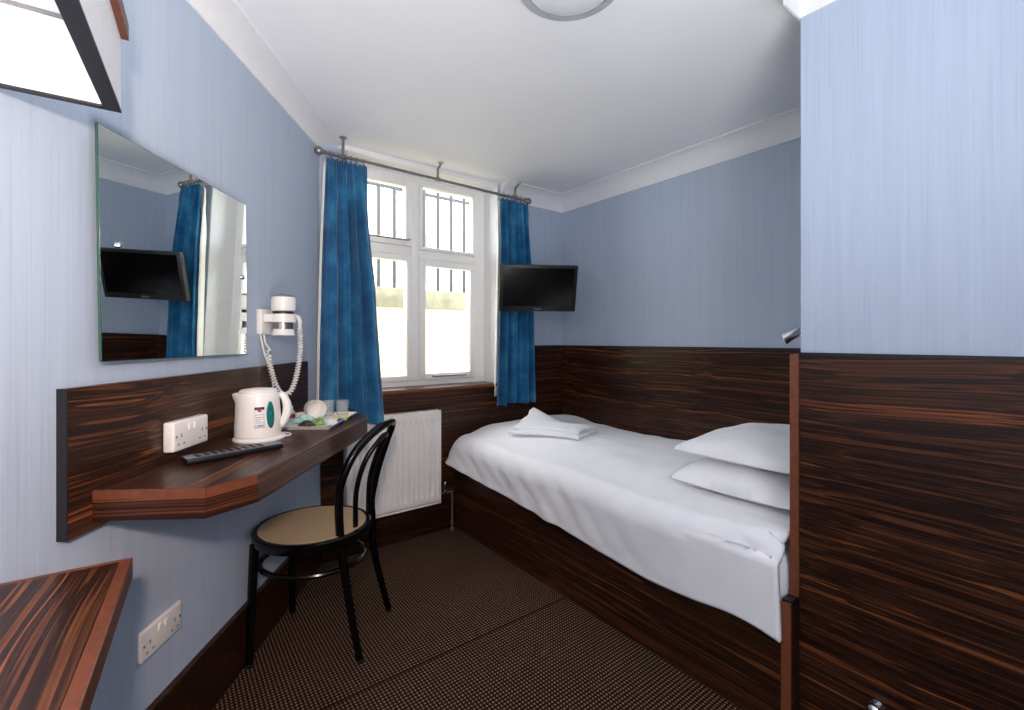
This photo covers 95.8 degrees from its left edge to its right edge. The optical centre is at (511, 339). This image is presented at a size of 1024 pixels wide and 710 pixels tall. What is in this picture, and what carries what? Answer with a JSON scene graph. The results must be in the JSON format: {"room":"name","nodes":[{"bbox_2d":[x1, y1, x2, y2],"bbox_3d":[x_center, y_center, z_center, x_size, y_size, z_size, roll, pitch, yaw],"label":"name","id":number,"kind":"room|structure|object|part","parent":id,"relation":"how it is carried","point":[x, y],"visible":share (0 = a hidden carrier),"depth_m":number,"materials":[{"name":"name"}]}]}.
{"room":"hotel room","nodes":[
{"label":"hotel room","id":0,"kind":"room"},
{"bbox_2d":[0,0,319,709],"bbox_3d":[-0.923,0.055,-0.158,0.100,2.190,5.702,0,0,-3],"label":"wall","id":1,"kind":"structure","parent":0,"point":[187,99],"depth_m":1.18,"materials":[{"name":"blue paint"}]},
{"bbox_2d":[0,0,128,112],"bbox_3d":[-0.811,-0.529,0.319,0.746,0.174,0.921,0,0,-33],"label":"shelf","id":2,"kind":"object","parent":1,"relation":"attached to","point":[62,50],"visible":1,"depth_m":0.82,"materials":[{"name":"white paint"}]},
{"bbox_2d":[0,558,132,709],"bbox_3d":[-0.808,0.462,0.323,0.748,0.070,0.920,0,0,-33],"label":"table","id":3,"kind":"object","parent":1,"relation":"attached to","point":[57,629],"visible":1,"depth_m":0.68,"materials":[{"name":"brown wood"}]},
{"bbox_2d":[137,600,180,664],"bbox_3d":[-0.931,0.772,1.230,0.016,0.080,0.154,0,0,-3],"label":"double socket","id":4,"kind":"object","parent":1,"relation":"attached to","point":[168,623],"visible":1,"depth_m":1.21,"materials":[{"name":"white plastic"}]},
{"bbox_2d":[159,621,162,630],"bbox_3d":[-0.925,0.753,1.220,0.004,0.018,0.013,0,0,-3],"label":"switch","id":5,"kind":"object","parent":4,"relation":"attached to","point":[160,622],"depth_m":1.22,"materials":[{"name":"white plastic"}]},
{"bbox_2d":[164,616,168,624],"bbox_3d":[-0.926,0.753,1.242,0.004,0.018,0.013,0,0,-3],"label":"switch","id":6,"kind":"object","parent":4,"relation":"attached to","point":[166,618],"depth_m":1.24,"materials":[{"name":"white plastic"}]},
{"bbox_2d":[95,122,246,361],"bbox_3d":[-0.924,-0.210,1.316,0.048,0.520,0.660,0,0,-3],"label":"wall mirror","id":7,"kind":"object","parent":1,"relation":"attached to","point":[172,282],"visible":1,"depth_m":1.20,"materials":[{"name":"clear glass"}]},
{"bbox_2d":[56,361,366,541],"bbox_3d":[-0.771,0.255,1.574,0.369,0.310,1.251,0,0,-3],"label":"desk","id":8,"kind":"object","parent":1,"relation":"attached to","point":[112,464],"visible":0.9,"depth_m":1.10,"materials":[{"name":"brown wood"}]},
{"bbox_2d":[163,414,207,452],"bbox_3d":[-0.905,0.258,1.292,0.034,0.080,0.150,0,0,-3],"label":"double socket","id":9,"kind":"object","parent":8,"relation":"attached to","point":[180,434],"visible":1,"depth_m":1.26,"materials":[{"name":"white plastic"}]},
{"bbox_2d":[94,409,365,489],"bbox_3d":[-0.762,0.359,1.589,0.348,0.068,1.154,0,0,-3],"label":"countertop","id":10,"kind":"structure","parent":8,"relation":"on","point":[172,474],"depth_m":1.19,"materials":[{"name":"brown wood"}]},
{"bbox_2d":[182,441,282,464],"bbox_3d":[-0.775,0.313,1.299,0.048,0.018,0.246,0,0,39],"label":"remote control","id":11,"kind":"object","parent":8,"relation":"on","point":[259,447],"visible":1,"depth_m":1.27,"materials":[{"name":"black plastic"}]},
{"bbox_2d":[232,387,291,443],"bbox_3d":[-0.829,0.240,1.533,0.156,0.168,0.170,0,0,21],"label":"electric kettle","id":12,"kind":"object","parent":8,"relation":"on","point":[258,418],"visible":1,"depth_m":1.47,"materials":[{"name":"white plastic"}]},
{"bbox_3d":[-0.835,0.165,1.524,0.115,0.016,0.115,0,0,-29],"label":"lid","id":13,"kind":"part","parent":12,"relation":"part of","materials":[{"name":"white plastic"}]},
{"bbox_3d":[-0.765,0.235,1.550,0.051,0.132,0.028,0,0,-29],"label":"handle","id":14,"kind":"part","parent":12,"relation":"part of","materials":[{"name":"white plastic"}]},
{"bbox_2d":[282,412,356,429],"bbox_3d":[-0.788,0.318,1.833,0.256,0.013,0.344,0,0,-3],"label":"tray","id":15,"kind":"object","parent":8,"relation":"on","point":[328,415],"visible":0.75,"depth_m":1.76,"materials":[{"name":"white plastic"}]},
{"bbox_2d":[288,406,294,421],"bbox_3d":[-0.878,0.291,1.830,0.039,0.061,0.039,0,0,-37],"label":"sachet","id":16,"kind":"object","parent":15,"relation":"on","point":[292,417],"visible":0.44,"depth_m":1.82,"materials":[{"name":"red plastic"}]},
{"bbox_2d":[294,414,315,423],"bbox_3d":[-0.801,0.304,1.799,0.057,0.031,0.072,0,0,26],"label":"sachet","id":17,"kind":"object","parent":15,"relation":"on","point":[301,418],"visible":0.8,"depth_m":1.78,"materials":[{"name":"teal paper"}]},
{"bbox_2d":[298,420,315,426],"bbox_3d":[-0.762,0.308,1.721,0.050,0.023,0.045,0,0,36],"label":"sachet","id":18,"kind":"object","parent":15,"relation":"on","point":[306,423],"visible":0.98,"depth_m":1.71,"materials":[{"name":"brown paper"}]},
{"bbox_2d":[304,400,326,417],"bbox_3d":[-0.812,0.288,1.898,0.078,0.089,0.070,0,0,-44],"label":"cup","id":19,"kind":"object","parent":15,"relation":"on","point":[315,408],"visible":0.86,"depth_m":1.91,"materials":[{"name":"white ceramic"}]},
{"bbox_2d":[312,417,325,424],"bbox_3d":[-0.740,0.307,1.767,0.050,0.026,0.060,0,0,-26],"label":"sachet","id":20,"kind":"object","parent":15,"relation":"on","point":[318,421],"visible":0.85,"depth_m":1.75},
{"bbox_2d":[324,419,337,422],"bbox_3d":[-0.712,0.313,1.813,0.038,0.012,0.056,0,0,17],"label":"sachet","id":21,"kind":"object","parent":15,"relation":"on","point":[327,420],"visible":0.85,"depth_m":1.80,"materials":[{"name":"white paper"}]},
{"bbox_2d":[327,421,337,424],"bbox_3d":[-0.682,0.314,1.765,0.037,0.012,0.056,0,0,-11],"label":"sachet","id":22,"kind":"object","parent":15,"relation":"on","point":[330,422],"visible":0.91,"depth_m":1.75,"materials":[{"name":"white paper"}]},
{"bbox_2d":[332,414,349,419],"bbox_3d":[-0.703,0.318,1.899,0.060,0.006,0.116,0,0,-14],"label":"packet","id":23,"kind":"object","parent":15,"relation":"on","point":[348,415],"visible":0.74,"depth_m":1.91,"materials":[{"name":"yellow paper"}]},
{"bbox_2d":[146,553,322,709],"bbox_3d":[-0.865,1.048,-0.155,0.018,0.205,5.102,0,0,-3],"label":"baseboard","id":24,"kind":"structure","parent":1,"relation":"attached to","point":[206,678],"depth_m":1.53,"materials":[{"name":"brown wood"}]},
{"bbox_2d":[186,0,341,146],"bbox_3d":[-0.827,-1.012,-0.078,0.100,0.055,5.252,0,0,-3],"label":"coving","id":25,"kind":"structure","parent":1,"relation":"attached to","point":[226,18],"depth_m":1.70,"materials":[{"name":"white paint"}]},
{"bbox_2d":[256,294,302,394],"bbox_3d":[-0.901,0.028,1.806,0.130,0.405,0.124,0,0,-3],"label":"hair dryer","id":26,"kind":"object","parent":1,"relation":"attached to","point":[283,307],"visible":0.91,"depth_m":1.77,"materials":[{"name":"white plastic"}]},
{"bbox_3d":[-0.955,-0.069,1.790,0.022,0.098,0.096,0,0,-3],"label":"wall plate","id":27,"kind":"part","parent":26,"relation":"part of","materials":[{"name":"white plastic"}]},
{"bbox_3d":[-0.944,0.104,1.784,0.025,0.253,0.070,0,0,-3],"label":"power cord","id":28,"kind":"part","parent":26,"relation":"part of","materials":[{"name":"white plastic"}]},
{"bbox_3d":[-0.943,0.017,1.780,0.026,0.081,0.016,0,0,-27],"label":"cord","id":29,"kind":"part","parent":26,"relation":"part of","materials":[{"name":"white plastic"}]},
{"bbox_3d":[-0.929,-0.084,1.795,0.035,0.032,0.064,0,0,-3],"label":"bracket arm","id":30,"kind":"part","parent":26,"relation":"part of","materials":[{"name":"white plastic"}]},
{"bbox_3d":[-0.893,0.087,1.822,0.137,0.279,0.026,0,0,-41],"label":"coiled cord","id":31,"kind":"part","parent":26,"relation":"part of","materials":[{"name":"white plastic"}]},
{"bbox_3d":[-0.857,-0.076,1.848,0.022,0.057,0.042,0,0,28],"label":"handle","id":32,"kind":"part","parent":26,"relation":"part of","materials":[{"name":"white plastic"}]},
{"bbox_2d":[382,381,493,390],"bbox_3d":[-0.535,0.293,2.831,1.008,0.018,0.198,0,0,-37],"label":"window sill","id":33,"kind":"structure","parent":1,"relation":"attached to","point":[477,382],"depth_m":2.89,"materials":[{"name":"wood"}]},
{"bbox_2d":[382,383,496,394],"bbox_3d":[-0.473,0.293,2.750,1.008,0.018,0.004,0,0,-37],"label":"sill nosing","id":34,"kind":"structure","parent":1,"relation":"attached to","point":[480,385],"depth_m":2.76,"materials":[{"name":"wood"}]},
{"bbox_2d":[320,144,561,344],"bbox_3d":[-0.363,0.055,3.060,1.813,2.190,0.300,0,0,-37],"label":"wall","id":35,"kind":"structure","parent":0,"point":[545,226],"depth_m":3.32,"materials":[{"name":"blue paint"}]},
{"bbox_2d":[323,502,453,562],"bbox_3d":[-0.664,1.075,2.633,0.797,0.150,0.016,0,0,-37],"label":"baseboard","id":36,"kind":"structure","parent":35,"relation":"attached to","point":[402,527],"depth_m":2.66,"materials":[{"name":"brown wood"}]},
{"bbox_2d":[344,409,453,530],"bbox_3d":[-0.617,0.781,2.619,0.650,0.738,0.076,0,0,-37],"label":"radiator","id":37,"kind":"object","parent":35,"relation":"attached to","point":[410,474],"visible":0.79,"depth_m":2.60,"materials":[{"name":"metal"}]},
{"bbox_2d":[349,162,483,387],"bbox_3d":[-0.592,-0.365,2.919,0.972,1.298,0.109,0,0,-37],"label":"window","id":38,"kind":"structure","parent":35,"relation":"attached to","point":[409,249],"depth_m":2.91,"materials":[{"name":"white paint"}]},
{"bbox_2d":[339,145,497,381],"bbox_3d":[-0.553,-0.378,2.826,1.034,1.324,0.163,0,0,-37],"label":"window frame","id":39,"kind":"structure","parent":35,"relation":"attached to","point":[490,200],"depth_m":3.10,"materials":[{"name":"white paint"}]},
{"bbox_2d":[320,347,561,520],"bbox_3d":[-0.308,0.525,2.907,1.709,0.950,0.010,0,0,-37],"label":"panelling","id":40,"kind":"object","parent":35,"relation":"attached to","point":[464,411],"visible":0.25,"depth_m":2.90,"materials":[{"name":"brown wood"}]},
{"bbox_2d":[213,527,741,709],"bbox_3d":[-0.263,1.200,0.439,4.818,0.100,4.618,0,0,-37],"label":"floor","id":41,"kind":"structure","parent":0,"point":[466,628],"depth_m":1.71,"materials":[{"name":"carpet"}]},
{"bbox_2d":[245,417,395,668],"bbox_3d":[-0.711,0.730,1.765,0.501,0.847,0.416,0,0,-3],"label":"bentwood chair","id":42,"kind":"object","parent":41,"relation":"on","point":[311,530],"visible":1,"depth_m":1.67,"materials":[{"name":"black paint"}]},
{"bbox_3d":[-0.916,0.937,1.636,0.042,0.427,0.032,0,0,-3],"label":"leg","id":43,"kind":"part","parent":42,"relation":"part of","materials":[{"name":"black paint"}]},
{"bbox_3d":[-0.914,0.937,1.924,0.032,0.429,0.076,0,0,-29],"label":"leg","id":44,"kind":"part","parent":42,"relation":"part of","materials":[{"name":"black paint"}]},
{"bbox_3d":[-0.752,0.700,1.756,0.381,0.012,0.366,0,0,-3],"label":"cane seat","id":45,"kind":"part","parent":42,"relation":"part of","materials":[{"name":"beige wicker"}]},
{"bbox_3d":[-0.578,0.930,1.649,0.096,0.444,0.030,0,0,-3],"label":"leg","id":46,"kind":"part","parent":42,"relation":"part of","materials":[{"name":"black paint"}]},
{"bbox_3d":[-0.557,0.931,1.953,0.100,0.444,0.031,0,0,-22],"label":"leg","id":47,"kind":"part","parent":42,"relation":"part of","materials":[{"name":"black paint"}]},
{"bbox_2d":[454,468,798,709],"bbox_3d":[0.584,0.897,2.362,0.916,0.505,1.912,0,0,-37],"label":"bed","id":48,"kind":"object","parent":41,"relation":"on","point":[728,655],"visible":0.3,"depth_m":1.71,"materials":[{"name":"brown wood"}]},
{"bbox_2d":[445,414,789,642],"bbox_3d":[0.560,0.696,2.368,1.021,0.358,1.908,0,0,-37],"label":"sheet","id":49,"kind":"object","parent":48,"relation":"on","point":[612,489],"visible":0.77,"depth_m":1.80,"materials":[{"name":"white fabric"}]},
{"bbox_2d":[508,407,598,439],"bbox_3d":[0.241,0.479,2.662,0.443,0.118,0.308,0,0,31],"label":"towel","id":50,"kind":"object","parent":49,"relation":"on","point":[536,423],"visible":1,"depth_m":2.61,"materials":[{"name":"white fabric"}]},
{"bbox_2d":[670,457,789,509],"bbox_3d":[1.037,0.516,1.868,0.670,0.128,0.476,0,0,-37],"label":"pillow","id":51,"kind":"object","parent":49,"relation":"on","point":[766,487],"visible":0.38,"depth_m":1.66,"materials":[{"name":"white fabric"}]},
{"bbox_2d":[673,423,789,473],"bbox_3d":[1.048,0.408,1.871,0.660,0.104,0.470,0,0,-36],"label":"pillow","id":52,"kind":"object","parent":51,"relation":"on","point":[765,446],"visible":0.59,"depth_m":1.72,"materials":[{"name":"white fabric"}]},
{"bbox_3d":[0.588,0.757,2.381,0.885,0.225,1.872,0,0,-37],"label":"mattress","id":53,"kind":"part","parent":48,"relation":"part of","materials":[{"name":"white fabric"}]},
{"bbox_3d":[1.156,0.954,1.613,0.908,0.392,0.026,0,0,-37],"label":"head panel","id":54,"kind":"part","parent":48,"relation":"part of","materials":[{"name":"brown wood"}]},
{"bbox_2d":[790,354,798,597],"bbox_3d":[1.177,0.399,1.627,0.865,0.713,0.025,0,0,-37],"label":"headboard","id":55,"kind":"object","parent":48,"relation":"attached to","point":[794,358],"visible":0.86,"depth_m":1.36,"materials":[{"name":"brown wood"}]},
{"bbox_2d":[235,0,800,192],"bbox_3d":[-0.263,-1.090,0.439,4.818,0.100,4.618,0,0,-37],"label":"ceiling","id":56,"kind":"structure","parent":0,"point":[497,91],"depth_m":1.82,"materials":[{"name":"paint"}]},
{"bbox_2d":[314,136,530,204],"bbox_3d":[-0.427,-0.977,2.710,1.387,0.130,0.044,0,0,-37],"label":"curtain rod","id":57,"kind":"object","parent":56,"relation":"attached to","point":[318,150],"visible":1,"depth_m":2.60,"materials":[{"name":"metal"}]},
{"bbox_2d":[316,151,383,424],"bbox_3d":[-0.826,-0.251,2.384,0.343,1.404,0.133,0,0,-37],"label":"curtain","id":58,"kind":"object","parent":57,"relation":"hanging from","point":[348,354],"visible":0.94,"depth_m":2.36,"materials":[{"name":"fabric"}]},
{"bbox_2d":[494,192,535,405],"bbox_3d":[0.021,-0.263,3.086,0.317,1.381,0.119,0,0,-37],"label":"curtain","id":59,"kind":"object","parent":57,"relation":"hanging from","point":[514,375],"visible":0.73,"depth_m":3.05,"materials":[{"name":"fabric"}]},
{"bbox_2d":[521,0,613,20],"bbox_3d":[0.162,-1.001,1.290,0.306,0.078,0.306,0,0,-37],"label":"ceiling light","id":60,"kind":"object","parent":56,"relation":"attached to","point":[556,10],"visible":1,"depth_m":1.36,"materials":[{"name":"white glass"}]},
{"bbox_2d":[531,0,603,15],"bbox_3d":[0.162,-0.978,1.290,0.248,0.032,0.248,0,0,-37],"label":"diffuser","id":61,"kind":"object","parent":60,"relation":"attached to","point":[541,7],"depth_m":1.35,"materials":[{"name":"white glass"}]},
{"bbox_2d":[500,0,800,212],"bbox_3d":[0.568,-0.990,2.362,0.971,0.100,1.938,0,0,-37],"label":"coving","id":62,"kind":"structure","parent":56,"relation":"attached to","point":[783,127],"depth_m":2.55,"materials":[{"name":"white paint"}]},
{"bbox_2d":[562,137,800,347],"bbox_3d":[0.935,0.055,2.765,0.100,2.190,2.338,0,0,-37],"label":"wall","id":63,"kind":"structure","parent":0,"point":[710,256],"depth_m":2.58,"materials":[{"name":"blue paint"}]},
{"bbox_2d":[498,264,577,311],"bbox_3d":[0.187,-0.324,3.077,0.578,0.285,0.485,0,0,-7],"label":"television","id":64,"kind":"object","parent":63,"relation":"attached to","point":[522,287],"visible":1,"depth_m":2.87,"materials":[{"name":"black plastic"}]},
{"bbox_2d":[562,347,800,440],"bbox_3d":[0.945,0.600,2.660,0.010,1.100,1.898,0,0,-37],"label":"panelling","id":65,"kind":"object","parent":63,"relation":"attached to","point":[679,394],"visible":0.21,"depth_m":2.65,"materials":[{"name":"brown wood"}]},
{"bbox_2d":[801,0,1023,356],"bbox_3d":[1.879,0.055,0.716,0.871,2.190,2.270,0,0,-37],"label":"wall","id":66,"kind":"structure","parent":0,"point":[912,111],"depth_m":1.16,"materials":[{"name":"blue paint"}]},
{"bbox_2d":[535,345,1023,359],"bbox_3d":[1.289,0.043,1.484,0.883,0.014,4.208,0,0,-37],"label":"rail","id":67,"kind":"object","parent":66,"relation":"attached to","point":[663,347],"visible":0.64,"depth_m":1.29,"materials":[{"name":"brown wood"}]},
{"bbox_2d":[780,326,800,343],"bbox_3d":[0.971,-0.014,1.534,0.148,0.069,0.053,0,0,39],"label":"reading lamp","id":68,"kind":"object","parent":66,"relation":"attached to","point":[790,335],"visible":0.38,"depth_m":1.55,"materials":[{"name":"silver metal"}]},
{"bbox_2d":[798,0,837,18],"bbox_3d":[1.492,-0.990,0.422,0.100,0.100,2.270,0,0,-37],"label":"coving","id":69,"kind":"structure","parent":66,"relation":"attached to","point":[806,7],"depth_m":1.33,"materials":[{"name":"white paint"}]},
{"bbox_2d":[799,355,1023,709],"bbox_3d":[1.528,0.597,0.450,0.008,1.106,2.271,0,0,-37],"label":"panelling","id":70,"kind":"object","parent":66,"relation":"attached to","point":[911,470],"visible":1,"depth_m":1.15,"materials":[{"name":"brown wood"}]},
{"bbox_2d":[866,699,884,709],"bbox_3d":[0.935,0.952,1.194,0.039,0.032,0.032,0,0,-37],"label":"handle","id":71,"kind":"object","parent":70,"relation":"attached to","point":[874,704],"visible":1,"depth_m":1.19,"materials":[{"name":"silver metal"}]},
{"label":"outside","id":72,"kind":"structure","parent":0,"visible":0},
{"bbox_3d":[-3.285,-0.200,7.643,7.000,0.300,7.850,0,0,-37],"label":"floor","id":73,"kind":"structure","parent":72,"visible":0},
{"bbox_2d":[367,184,468,292],"bbox_3d":[-3.146,-2.500,9.116,12.000,4.300,0.470,0,0,-37],"label":"bars","id":74,"kind":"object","parent":73,"relation":"on","point":[386,195],"visible":0.1,"depth_m":9.95,"materials":[{"name":"paint"}]},
{"bbox_3d":[-2.069,-2.910,9.681,0.900,0.080,0.070,0,0,-37],"label":"sill","id":75,"kind":"part","parent":74,"relation":"part of","materials":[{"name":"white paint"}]},
{"bbox_3d":[-2.069,-1.110,9.681,0.900,0.080,0.070,0,0,-37],"label":"sill","id":76,"kind":"part","parent":74,"relation":"part of","materials":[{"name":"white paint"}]},
{"bbox_3d":[-2.880,1.310,7.109,7.000,0.280,9.190,0,0,-37],"label":"floor","id":77,"kind":"structure","parent":0,"visible":0},
{"bbox_2d":[376,306,466,376],"bbox_3d":[-0.838,0.440,4.416,7.000,1.460,0.250,0,0,-37],"label":"wall","id":78,"kind":"structure","parent":77,"relation":"on","point":[446,330],"depth_m":4.33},
{"bbox_2d":[375,286,466,310],"bbox_3d":[-0.839,-0.376,4.418,7.000,0.172,0.285,0,0,-37],"label":"coping","id":79,"kind":"object","parent":78,"relation":"on","point":[385,296],"visible":0.08,"depth_m":4.30},
{"bbox_2d":[367,181,468,292],"bbox_3d":[-0.731,-1.032,4.440,4.600,1.140,0.034,0,0,-37],"label":"iron railing","id":80,"kind":"object","parent":79,"relation":"on","point":[437,196],"visible":0.05,"depth_m":4.44,"materials":[{"name":"metal"}]},
{"bbox_3d":[-0.731,-1.375,4.440,4.600,0.025,0.024,0,0,-37],"label":"rail","id":81,"kind":"part","parent":80,"relation":"part of","materials":[{"name":"metal"}]}
]}

